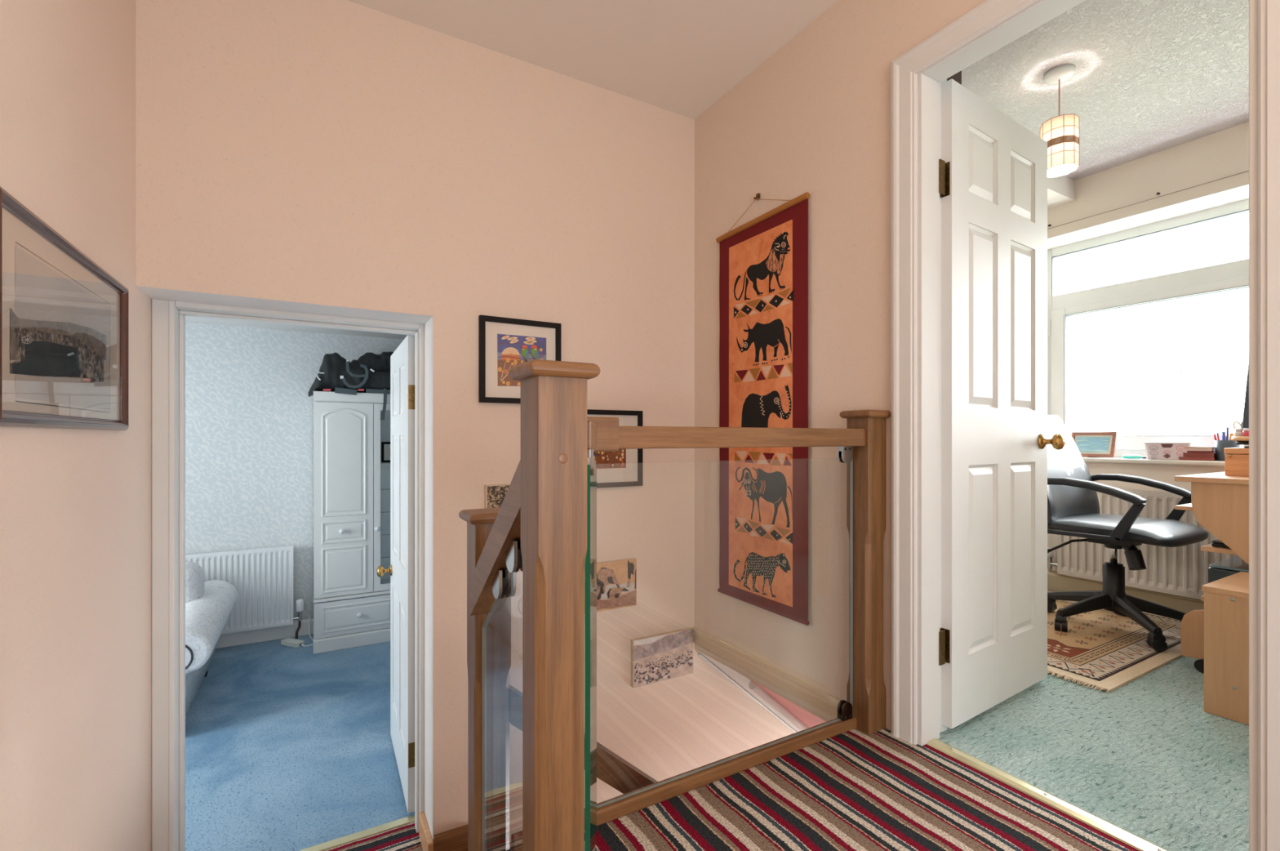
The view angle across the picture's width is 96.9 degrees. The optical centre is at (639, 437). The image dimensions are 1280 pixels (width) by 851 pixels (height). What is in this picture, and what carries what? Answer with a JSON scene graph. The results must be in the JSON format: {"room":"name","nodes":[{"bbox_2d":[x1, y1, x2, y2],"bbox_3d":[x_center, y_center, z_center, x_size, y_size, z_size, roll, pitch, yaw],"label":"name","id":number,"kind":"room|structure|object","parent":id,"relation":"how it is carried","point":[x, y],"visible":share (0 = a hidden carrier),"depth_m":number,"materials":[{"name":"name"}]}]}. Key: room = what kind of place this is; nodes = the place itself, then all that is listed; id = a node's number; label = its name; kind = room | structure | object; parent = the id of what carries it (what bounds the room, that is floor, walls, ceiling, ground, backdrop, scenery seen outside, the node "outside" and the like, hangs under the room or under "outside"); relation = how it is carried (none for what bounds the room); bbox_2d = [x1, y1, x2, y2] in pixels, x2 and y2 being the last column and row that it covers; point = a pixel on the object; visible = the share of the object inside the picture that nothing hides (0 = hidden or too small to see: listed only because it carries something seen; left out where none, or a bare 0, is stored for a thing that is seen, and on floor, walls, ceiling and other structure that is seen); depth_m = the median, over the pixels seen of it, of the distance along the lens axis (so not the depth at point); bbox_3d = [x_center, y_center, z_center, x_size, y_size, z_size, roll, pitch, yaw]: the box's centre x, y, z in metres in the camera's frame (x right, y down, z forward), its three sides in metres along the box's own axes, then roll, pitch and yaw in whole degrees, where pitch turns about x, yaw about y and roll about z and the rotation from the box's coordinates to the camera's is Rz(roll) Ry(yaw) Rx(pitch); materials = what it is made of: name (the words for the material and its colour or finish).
{"room":"stair landing","nodes":[
{"label":"stair landing","id":0,"kind":"room"},
{"bbox_2d":[0,0,151,850],"bbox_3d":[-0.615,0.060,0.075,0.100,3.180,3.945,0,0,-30],"label":"wall","id":1,"kind":"structure","parent":0,"point":[76,504],"depth_m":1.23,"materials":[{"name":"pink paint"}]},
{"bbox_2d":[0,186,128,430],"bbox_3d":[-1.195,-0.210,1.200,0.020,0.384,0.737,0,0,-30],"label":"framed picture","id":2,"kind":"object","parent":1,"relation":"attached to","point":[64,318],"visible":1,"depth_m":1.12,"materials":[{"name":"brown wood"}]},
{"bbox_2d":[10,241,110,413],"bbox_3d":[-1.191,-0.198,1.186,0.002,0.274,0.542,0,0,-30],"label":"print","id":3,"kind":"object","parent":2,"relation":"attached to","point":[60,322],"depth_m":1.12},
{"bbox_2d":[185,322,403,620],"bbox_3d":[-2.923,0.335,4.363,4.500,2.430,0.120,0,0,-30],"label":"wall","id":4,"kind":"structure","parent":0,"point":[249,407],"depth_m":4.29,"materials":[{"name":"paint"}]},
{"bbox_2d":[185,544,304,638],"bbox_3d":[-3.128,1.190,4.112,1.194,0.719,0.107,0,0,-30],"label":"radiator","id":5,"kind":"object","parent":4,"relation":"attached to","point":[262,578],"visible":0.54,"depth_m":4.23,"materials":[{"name":"white metal"}]},
{"bbox_2d":[214,617,313,648],"bbox_3d":[-2.932,1.490,4.278,4.400,0.120,0.018,0,0,-30],"label":"baseboard","id":6,"kind":"structure","parent":4,"relation":"attached to","point":[246,637],"depth_m":4.31,"materials":[{"name":"white wood"}]},
{"bbox_2d":[185,315,407,339],"bbox_3d":[-2.258,-0.865,3.110,4.600,0.070,2.955,0,0,-30],"label":"ceiling","id":7,"kind":"structure","parent":0,"point":[188,318],"depth_m":4.30,"materials":[{"name":"white paint"}]},
{"bbox_2d":[185,633,422,850],"bbox_3d":[-1.976,1.600,2.623,4.600,0.100,4.080,0,0,-30],"label":"floor","id":8,"kind":"structure","parent":0,"point":[287,748],"depth_m":2.78,"materials":[{"name":"blue carpet"}]},
{"bbox_2d":[185,561,237,716],"bbox_3d":[-3.333,1.167,3.069,1.786,0.765,1.262,0,0,-30],"label":"sofa","id":9,"kind":"object","parent":8,"relation":"on","point":[209,604],"visible":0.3,"depth_m":3.31,"materials":[{"name":"fabric"}]},
{"bbox_2d":[185,561,204,603],"bbox_3d":[-3.102,0.953,3.393,0.780,0.335,0.300,0,0,-30],"label":"cushion","id":10,"kind":"object","parent":9,"relation":"on","point":[194,573],"depth_m":3.48,"materials":[{"name":"white fabric"}]},
{"bbox_2d":[280,615,313,647],"bbox_3d":[-2.534,1.474,4.303,0.233,0.152,0.242,0,0,22],"label":"power strip","id":11,"kind":"object","parent":8,"relation":"on","point":[289,642],"visible":0.98,"depth_m":4.21,"materials":[{"name":"plastic"}]},
{"bbox_2d":[313,391,390,653],"bbox_3d":[-1.941,0.609,4.540,1.170,1.882,0.506,0,0,-30],"label":"wardrobe","id":12,"kind":"object","parent":8,"relation":"on","point":[352,442],"visible":0.51,"depth_m":4.18,"materials":[{"name":"white wood"}]},
{"bbox_2d":[308,351,393,419],"bbox_3d":[-2.073,-0.404,4.410,0.874,0.544,0.401,0,0,-30],"label":"duffel bag","id":13,"kind":"object","parent":12,"relation":"on","point":[371,373],"visible":0.59,"depth_m":4.19,"materials":[{"name":"black fabric"}]},
{"bbox_2d":[380,409,390,583],"bbox_3d":[-1.832,0.451,4.351,0.291,1.312,0.002,0,0,-30],"label":"mirror","id":14,"kind":"object","parent":12,"relation":"attached to","point":[384,424],"depth_m":4.30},
{"bbox_2d":[458,506,511,850],"bbox_3d":[-0.354,0.861,1.327,0.114,1.379,0.114,0,0,-30],"label":"newel post","id":15,"kind":"object","parent":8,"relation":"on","point":[480,522],"visible":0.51,"depth_m":1.29,"materials":[{"name":"brown wood"}]},
{"bbox_2d":[509,684,657,793],"bbox_3d":[0.141,1.077,1.604,1.052,0.985,0.058,0,0,-30],"label":"stair stringer","id":16,"kind":"object","parent":15,"relation":"attached to","point":[612,769],"visible":0.32,"depth_m":1.45,"materials":[{"name":"brown wood"}]},
{"bbox_2d":[135,0,796,841],"bbox_3d":[-0.063,1.035,2.564,3.345,5.130,0.185,0,0,-30],"label":"wall","id":17,"kind":"structure","parent":0,"point":[334,153],"depth_m":2.11,"materials":[{"name":"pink paint"}]},
{"bbox_2d":[136,285,432,837],"bbox_3d":[-1.154,0.553,1.936,0.826,1.994,0.183,0,0,-30],"label":"trim","id":18,"kind":"structure","parent":17,"relation":"attached to","point":[155,293],"depth_m":2.08,"materials":[{"name":"white paint"}]},
{"bbox_2d":[298,813,414,850],"bbox_3d":[-1.238,1.548,2.120,0.748,0.008,0.040,0,0,-30],"label":"trim","id":19,"kind":"structure","parent":17,"relation":"attached to","point":[379,828],"depth_m":2.20,"materials":[{"name":"gold metal"}]},
{"bbox_2d":[418,811,433,850],"bbox_3d":[-0.803,1.505,2.127,0.021,0.090,0.203,0,0,-30],"label":"baseboard reveal","id":20,"kind":"structure","parent":17,"relation":"attached to","point":[426,839],"depth_m":2.12,"materials":[{"name":"brown wood"}]},
{"bbox_2d":[433,824,511,850],"bbox_3d":[0.214,2.406,2.608,2.221,1.923,0.018,0,0,-30],"label":"baseboard","id":21,"kind":"structure","parent":17,"relation":"attached to","point":[456,838],"depth_m":2.08,"materials":[{"name":"brown wood"}]},
{"bbox_2d":[484,484,510,507],"bbox_3d":[-0.448,0.283,2.223,0.317,0.204,0.023,0,0,-30],"label":"print","id":22,"kind":"object","parent":17,"relation":"attached to","point":[495,494],"visible":0.16,"depth_m":2.15},
{"bbox_2d":[478,315,560,403],"bbox_3d":[-0.464,-0.296,2.214,0.325,0.327,0.022,0,0,-30],"label":"framed picture","id":23,"kind":"object","parent":17,"relation":"attached to","point":[505,344],"visible":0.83,"depth_m":2.19,"materials":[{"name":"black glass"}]},
{"bbox_2d":[497,333,546,386],"bbox_3d":[-0.460,-0.297,2.216,0.198,0.201,0.002,0,0,-30],"label":"print","id":24,"kind":"object","parent":23,"relation":"attached to","point":[513,349],"depth_m":2.20},
{"bbox_2d":[586,408,642,488],"bbox_3d":[-0.133,0.048,2.405,0.325,0.327,0.022,0,0,-30],"label":"framed picture","id":25,"kind":"object","parent":17,"relation":"attached to","point":[628,473],"visible":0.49,"depth_m":2.43,"materials":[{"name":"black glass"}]},
{"bbox_2d":[595,448,626,468],"bbox_3d":[-0.133,0.048,2.404,0.169,0.167,0.002,0,0,-30],"label":"print","id":26,"kind":"object","parent":25,"relation":"attached to","point":[604,459],"depth_m":2.41},
{"bbox_2d":[596,557,636,611],"bbox_3d":[-0.133,0.626,2.403,0.260,0.202,0.024,0,0,-30],"label":"print","id":27,"kind":"object","parent":17,"relation":"attached to","point":[616,580],"visible":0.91,"depth_m":2.41,"materials":[{"name":"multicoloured paper"}]},
{"bbox_2d":[631,626,693,688],"bbox_3d":[0.103,0.982,2.539,0.317,0.204,0.024,0,0,-30],"label":"print","id":28,"kind":"object","parent":17,"relation":"attached to","point":[658,657],"visible":1,"depth_m":2.52},
{"bbox_2d":[698,653,808,733],"bbox_3d":[1.212,1.837,2.960,1.966,1.680,0.392,0,0,-30],"label":"trim","id":29,"kind":"structure","parent":17,"relation":"attached to","point":[753,686],"depth_m":2.41,"materials":[{"name":"white paint"}]},
{"bbox_2d":[695,648,826,731],"bbox_3d":[1.461,1.833,2.610,2.060,1.801,1.260,0,0,-30],"label":"wall","id":30,"kind":"structure","parent":0,"point":[808,718],"depth_m":2.40,"materials":[{"name":"white paint"}]},
{"bbox_2d":[346,0,1248,180],"bbox_3d":[1.378,-1.520,1.168,4.645,0.080,4.045,0,0,-30],"label":"ceiling","id":31,"kind":"structure","parent":0,"point":[1150,77],"depth_m":2.19,"materials":[{"name":"grey paint"}]},
{"bbox_2d":[1040,63,1079,177],"bbox_3d":[1.699,-1.280,2.297,0.129,0.401,0.123,0,0,-30],"label":"pendant lamp","id":32,"kind":"object","parent":31,"relation":"hanging from","point":[1060,132],"visible":0.8,"depth_m":2.26,"materials":[{"name":"white plastic"}]},
{"bbox_2d":[506,727,1138,850],"bbox_3d":[0.579,0.940,0.113,2.005,0.080,2.816,0,0,-30],"label":"floor","id":33,"kind":"structure","parent":0,"point":[853,789],"depth_m":1.36,"materials":[{"name":"carpet"}]},
{"bbox_2d":[508,359,600,850],"bbox_3d":[-0.138,0.542,0.903,0.114,1.316,0.114,0,0,-30],"label":"newel post","id":34,"kind":"object","parent":33,"relation":"on","point":[553,393],"visible":1,"depth_m":0.87,"materials":[{"name":"brown wood"}]},
{"bbox_2d":[470,459,520,615],"bbox_3d":[-0.256,0.203,1.109,0.058,0.392,0.392,0,0,-30],"label":"handrail","id":35,"kind":"object","parent":34,"relation":"attached to","point":[506,526],"visible":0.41,"depth_m":1.10,"materials":[{"name":"brown wood"}]},
{"bbox_2d":[481,538,522,850],"bbox_3d":[-0.255,0.630,1.109,0.035,1.040,0.375,0,0,-30],"label":"glass panel","id":36,"kind":"object","parent":35,"relation":"attached to","point":[504,581],"visible":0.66,"depth_m":1.23,"materials":[{"name":"clear glass"}]},
{"bbox_2d":[584,448,596,850],"bbox_3d":[-0.098,0.459,1.151,0.023,0.875,0.224,0,0,-1],"label":"glass panel","id":37,"kind":"object","parent":33,"relation":"on","point":[590,567],"visible":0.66,"depth_m":1.07,"materials":[{"name":"clear glass"}]},
{"bbox_2d":[511,715,856,850],"bbox_3d":[0.212,0.883,1.508,1.125,0.034,0.031,0,0,-30],"label":"base rail","id":38,"kind":"object","parent":33,"relation":"on","point":[611,811],"visible":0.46,"depth_m":1.48,"materials":[{"name":"brown wood"}]},
{"bbox_2d":[596,445,853,808],"bbox_3d":[0.224,0.446,1.513,1.002,0.840,0.023,0,0,-30],"label":"glass panel","id":39,"kind":"object","parent":38,"relation":"on","point":[845,708],"visible":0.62,"depth_m":1.74,"materials":[{"name":"clear glass"}]},
{"bbox_2d":[839,409,890,734],"bbox_3d":[0.707,0.408,1.772,0.114,0.984,0.114,0,0,-30],"label":"newel post","id":40,"kind":"object","parent":33,"relation":"on","point":[868,460],"visible":0.91,"depth_m":1.74,"materials":[{"name":"brown wood"}]},
{"bbox_2d":[586,416,865,451],"bbox_3d":[0.267,-0.007,1.363,1.090,0.078,0.336,0,0,-30],"label":"handrail","id":41,"kind":"object","parent":40,"relation":"attached to","point":[603,433],"visible":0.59,"depth_m":1.42,"materials":[{"name":"brown wood"}]},
{"bbox_2d":[694,0,985,729],"bbox_3d":[1.242,-0.315,1.052,0.178,2.430,3.780,0,0,-30],"label":"wall","id":42,"kind":"structure","parent":0,"point":[813,117],"depth_m":2.07,"materials":[{"name":"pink paint"}]},
{"bbox_2d":[693,626,841,721],"bbox_3d":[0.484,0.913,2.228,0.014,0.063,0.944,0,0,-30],"label":"trim","id":43,"kind":"structure","parent":42,"relation":"attached to","point":[828,703],"depth_m":2.18,"materials":[{"name":"beige wood"}]},
{"bbox_2d":[938,78,1065,728],"bbox_3d":[1.185,-0.101,1.890,0.707,1.952,0.175,0,0,-34],"label":"door","id":44,"kind":"structure","parent":42,"relation":"in","point":[993,170],"depth_m":1.84,"materials":[{"name":"white paint"}]},
{"bbox_2d":[926,737,1168,850],"bbox_3d":[1.029,0.896,1.387,0.050,0.008,0.666,0,0,-30],"label":"trim","id":45,"kind":"structure","parent":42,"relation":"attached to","point":[1126,837],"depth_m":1.40,"materials":[{"name":"gold metal"}]},
{"bbox_2d":[890,0,1279,850],"bbox_3d":[0.980,-0.121,1.359,0.023,2.043,0.852,0,0,-30],"label":"trim","id":46,"kind":"structure","parent":42,"relation":"attached to","point":[988,15],"depth_m":1.54,"materials":[{"name":"white paint"}]},
{"bbox_2d":[917,0,1257,850],"bbox_3d":[1.053,-0.110,1.402,0.154,2.020,0.714,0,0,-30],"label":"trim","id":47,"kind":"structure","parent":42,"relation":"attached to","point":[930,81],"depth_m":1.66,"materials":[{"name":"white paint"}]},
{"bbox_2d":[937,588,1248,850],"bbox_3d":[2.198,0.942,1.893,2.500,0.081,2.880,0,0,-30],"label":"floor","id":48,"kind":"structure","parent":0,"point":[1144,756],"depth_m":1.62,"materials":[{"name":"teal carpet"}]},
{"bbox_2d":[946,70,961,84],"bbox_3d":[0.895,-0.250,2.110,0.240,2.300,0.480,0,0,-30],"label":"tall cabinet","id":49,"kind":"object","parent":48,"relation":"on","point":[957,77],"visible":0.02,"depth_m":1.95,"materials":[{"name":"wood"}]},
{"bbox_2d":[1047,589,1182,693],"bbox_3d":[1.983,0.893,2.706,1.337,0.014,0.906,0,0,-30],"label":"rug","id":50,"kind":"object","parent":48,"relation":"on","point":[1103,649],"visible":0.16,"depth_m":2.39,"materials":[{"name":"beige fabric"}]},
{"bbox_2d":[1047,414,1208,651],"bbox_3d":[2.186,0.384,2.688,0.596,1.008,0.660,0,0,-30],"label":"office chair","id":51,"kind":"object","parent":50,"relation":"on","point":[1073,501],"visible":0.8,"depth_m":2.60,"materials":[{"name":"black leather"}]},
{"bbox_2d":[1174,471,1248,672],"bbox_3d":[2.610,0.525,2.139,0.779,0.747,0.695,0,0,-30],"label":"computer desk","id":52,"kind":"object","parent":48,"relation":"on","point":[1220,503],"visible":0.4,"depth_m":2.15,"materials":[{"name":"brown wood"}]},
{"bbox_2d":[1174,502,1192,511],"bbox_3d":[2.555,0.280,2.234,0.690,0.016,0.475,0,0,-30],"label":"shelf","id":53,"kind":"object","parent":52,"relation":"attached to","point":[1184,506],"depth_m":2.25,"materials":[{"name":"brown wood"}]},
{"bbox_2d":[1200,543,1237,555],"bbox_3d":[2.618,0.429,2.126,0.710,0.018,0.565,0,0,-30],"label":"shelf","id":54,"kind":"object","parent":52,"relation":"attached to","point":[1208,547],"depth_m":2.16,"materials":[{"name":"brown wood"}]},
{"bbox_2d":[1211,538,1229,547],"bbox_3d":[2.423,0.409,2.153,0.330,0.022,0.285,0,0,-30],"label":"laptop","id":55,"kind":"object","parent":52,"relation":"on","point":[1217,542],"visible":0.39,"depth_m":2.18,"materials":[{"name":"black plastic"}]},
{"bbox_2d":[1208,555,1248,582],"bbox_3d":[2.510,0.553,2.133,0.460,0.122,0.425,0,0,-30],"label":"printer","id":56,"kind":"object","parent":52,"relation":"on","point":[1219,570],"visible":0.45,"depth_m":2.18,"materials":[{"name":"grey plastic"}]},
{"bbox_2d":[1223,447,1248,475],"bbox_3d":[2.544,0.097,2.228,0.329,0.110,0.279,0,0,-30],"label":"wooden box","id":57,"kind":"object","parent":52,"relation":"on","point":[1237,459],"visible":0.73,"depth_m":2.24,"materials":[{"name":"orange wood"}]},
{"bbox_3d":[2.530,0.036,2.197,0.220,0.013,0.215,0,0,-30],"label":"notebook","id":58,"kind":"object","parent":57,"relation":"on","visible":0},
{"bbox_2d":[1231,435,1248,444],"bbox_3d":[2.466,0.012,2.249,0.168,0.034,0.168,0,0,-30],"label":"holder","id":59,"kind":"object","parent":58,"relation":"on","point":[1241,440],"visible":0.3,"depth_m":2.25,"materials":[{"name":"wood"}]},
{"bbox_2d":[1234,427,1243,435],"bbox_3d":[2.406,-0.016,2.277,0.025,0.041,0.025,0,0,-30],"label":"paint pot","id":60,"kind":"object","parent":59,"relation":"on","point":[1238,431],"visible":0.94,"depth_m":2.27,"materials":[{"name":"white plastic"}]},
{"bbox_2d":[1234,431,1243,435],"bbox_3d":[2.406,-0.011,2.277,0.025,0.030,0.025,0,0,-30],"label":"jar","id":61,"kind":"object","parent":60,"relation":"on","point":[1237,433],"depth_m":2.27,"materials":[{"name":"ceramic"}]},
{"bbox_2d":[1231,435,1248,440],"bbox_3d":[2.466,0.004,2.249,0.168,0.018,0.168,0,0,-30],"label":"tray","id":62,"kind":"object","parent":59,"relation":"on","point":[1233,437],"depth_m":2.25,"materials":[{"name":"brown wood"}]},
{"bbox_2d":[1241,363,1248,427],"bbox_3d":[2.492,-0.167,2.253,0.117,0.342,0.117,0,0,-30],"label":"monitor","id":63,"kind":"object","parent":59,"relation":"on","point":[1246,412],"visible":0.04,"depth_m":2.27,"materials":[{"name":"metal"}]},
{"bbox_2d":[1243,427,1248,435],"bbox_3d":[2.400,-0.016,2.240,0.025,0.041,0.025,0,0,-30],"label":"paint pot","id":64,"kind":"object","parent":59,"relation":"on","point":[1246,430],"visible":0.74,"depth_m":2.23,"materials":[{"name":"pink plastic"}]},
{"bbox_2d":[1243,431,1248,435],"bbox_3d":[2.400,-0.011,2.240,0.025,0.030,0.025,0,0,-30],"label":"jar","id":65,"kind":"object","parent":64,"relation":"on","point":[1245,433],"depth_m":2.23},
{"bbox_2d":[1201,571,1248,724],"bbox_3d":[2.176,0.694,1.682,0.388,0.413,0.647,0,0,-30],"label":"base cabinet","id":66,"kind":"object","parent":48,"relation":"on","point":[1226,599],"visible":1,"depth_m":1.82,"materials":[{"name":"brown wood"}]},
{"bbox_2d":[1047,121,1248,571],"bbox_3d":[2.995,-0.315,2.353,0.700,2.430,2.880,0,0,-30],"label":"wall","id":67,"kind":"structure","parent":0,"point":[1223,153],"depth_m":2.98,"materials":[{"name":"beige paint"}]},
{"bbox_2d":[1071,431,1117,457],"bbox_3d":[2.603,0.041,3.256,0.066,0.146,0.224,0,0,-26],"label":"photo frame","id":68,"kind":"object","parent":67,"relation":"on","point":[1090,444],"visible":0.8,"depth_m":3.23,"materials":[{"name":"brown wood"}]},
{"bbox_2d":[1076,436,1109,452],"bbox_3d":[2.593,0.041,3.251,0.023,0.086,0.160,0,0,-26],"label":"print","id":69,"kind":"object","parent":68,"relation":"attached to","point":[1084,444],"depth_m":3.25},
{"bbox_2d":[1047,571,1204,613],"bbox_3d":[3.013,0.850,2.363,0.018,0.100,2.880,0,0,-30],"label":"baseboard","id":70,"kind":"structure","parent":67,"relation":"attached to","point":[1055,581],"depth_m":3.04,"materials":[{"name":"beige wood"}]},
{"bbox_2d":[1121,453,1142,458],"bbox_3d":[2.669,0.102,3.077,0.044,0.024,0.090,0,0,-40],"label":"soap dish","id":71,"kind":"object","parent":67,"relation":"on","point":[1126,455],"visible":1,"depth_m":3.06,"materials":[{"name":"teal plastic"}]},
{"bbox_2d":[1047,488,1238,603],"bbox_3d":[2.678,0.544,2.873,0.061,0.538,1.098,0,0,-30],"label":"radiator","id":72,"kind":"object","parent":67,"relation":"attached to","point":[1180,571],"visible":0.46,"depth_m":2.91,"materials":[{"name":"white metal"}]},
{"bbox_2d":[1119,488,1168,492],"bbox_3d":[2.694,0.528,2.843,0.051,0.507,1.030,0,0,-30],"label":"grille","id":73,"kind":"object","parent":72,"relation":"attached to","point":[1127,490],"depth_m":2.95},
{"bbox_2d":[1047,198,1248,457],"bbox_3d":[3.024,-0.537,2.869,0.094,1.305,1.745,0,0,-30],"label":"window","id":74,"kind":"structure","parent":67,"relation":"attached to","point":[1233,275],"depth_m":3.23,"materials":[{"name":"white plastic"}]},
{"bbox_2d":[1047,170,1248,229],"bbox_3d":[2.863,-1.255,2.617,0.024,0.039,2.270,0,0,-30],"label":"rail","id":75,"kind":"object","parent":67,"relation":"attached to","point":[1157,193],"visible":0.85,"depth_m":2.94,"materials":[{"name":"metal"}]},
{"bbox_2d":[1143,441,1197,459],"bbox_3d":[2.755,0.070,2.948,0.114,0.089,0.186,0,0,-34],"label":"tub","id":76,"kind":"object","parent":67,"relation":"on","point":[1154,450],"visible":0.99,"depth_m":2.92,"materials":[{"name":"white plastic"}]},
{"bbox_2d":[1178,457,1216,460],"bbox_3d":[2.812,0.107,2.850,0.112,0.015,0.130,0,0,-33],"label":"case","id":77,"kind":"object","parent":67,"relation":"on","point":[1180,458],"visible":0.73,"depth_m":2.81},
{"bbox_2d":[1182,452,1215,457],"bbox_3d":[2.815,0.088,2.845,0.102,0.022,0.112,0,0,-33],"label":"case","id":78,"kind":"object","parent":77,"relation":"on","point":[1184,454],"visible":0.77,"depth_m":2.82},
{"bbox_2d":[1186,450,1215,453],"bbox_3d":[2.816,0.072,2.843,0.090,0.010,0.090,0,0,-33],"label":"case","id":79,"kind":"object","parent":78,"relation":"on","point":[1194,451],"visible":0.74,"depth_m":2.81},
{"bbox_2d":[1185,446,1214,450],"bbox_3d":[2.815,0.056,2.845,0.092,0.022,0.098,0,0,-33],"label":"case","id":80,"kind":"object","parent":79,"relation":"on","point":[1187,448],"visible":0.7,"depth_m":2.81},
{"bbox_2d":[1213,440,1244,461],"bbox_3d":[2.861,0.064,2.755,0.105,0.100,0.105,0,0,-30],"label":"pot","id":81,"kind":"object","parent":67,"relation":"on","point":[1220,445],"visible":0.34,"depth_m":2.74,"materials":[{"name":"grey metal"}]},
{"bbox_2d":[1222,431,1226,439],"bbox_3d":[2.845,0.041,2.759,0.016,0.136,0.018,0,0,-30],"label":"pen","id":82,"kind":"object","parent":81,"relation":"in","point":[1224,435],"visible":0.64,"depth_m":2.76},
{"bbox_2d":[1226,426,1229,439],"bbox_3d":[2.854,0.029,2.754,0.010,0.158,0.009,0,0,-30],"label":"pen","id":83,"kind":"object","parent":81,"relation":"in","point":[1227,428],"visible":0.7,"depth_m":2.75,"materials":[{"name":"plastic"}]},
{"bbox_2d":[1232,420,1242,429],"bbox_3d":[2.891,0.014,2.723,0.012,0.188,0.062,0,0,-30],"label":"scissors","id":84,"kind":"object","parent":81,"relation":"in","point":[1234,422],"visible":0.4,"depth_m":2.74,"materials":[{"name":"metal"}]},
{"bbox_3d":[-1.499,0.335,1.897,4.500,2.430,0.095,0,0,-30],"label":"wall","id":85,"kind":"structure","parent":0,"visible":0},
{"bbox_2d":[151,298,424,850],"bbox_3d":[-1.212,0.549,2.054,0.844,2.002,0.110,0,0,-30],"label":"trim","id":86,"kind":"structure","parent":85,"relation":"attached to","point":[168,317],"depth_m":1.84,"materials":[{"name":"white paint"}]},
{"bbox_2d":[376,334,414,813],"bbox_3d":[-1.103,0.557,2.631,0.175,1.955,0.721,0,0,-29],"label":"door","id":87,"kind":"structure","parent":85,"relation":"in","point":[401,570],"depth_m":2.46,"materials":[{"name":"white paint"}]},
{"label":"outside","id":88,"kind":"structure","parent":0,"visible":0},
{"bbox_3d":[36.569,4.000,32.660,84.000,0.200,140.000,0,0,-30],"label":"ground","id":89,"kind":"structure","parent":88,"visible":0},
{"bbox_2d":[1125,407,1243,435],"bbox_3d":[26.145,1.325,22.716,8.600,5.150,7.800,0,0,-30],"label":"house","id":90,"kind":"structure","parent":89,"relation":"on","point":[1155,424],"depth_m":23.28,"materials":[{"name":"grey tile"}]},
{"bbox_2d":[1133,342,1248,435],"bbox_3d":[19.059,0.385,19.065,4.059,7.052,3.781,0,0,-30],"label":"tree","id":91,"kind":"object","parent":89,"relation":"on","point":[1204,408],"visible":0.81,"depth_m":18.99,"materials":[{"name":"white plant"}]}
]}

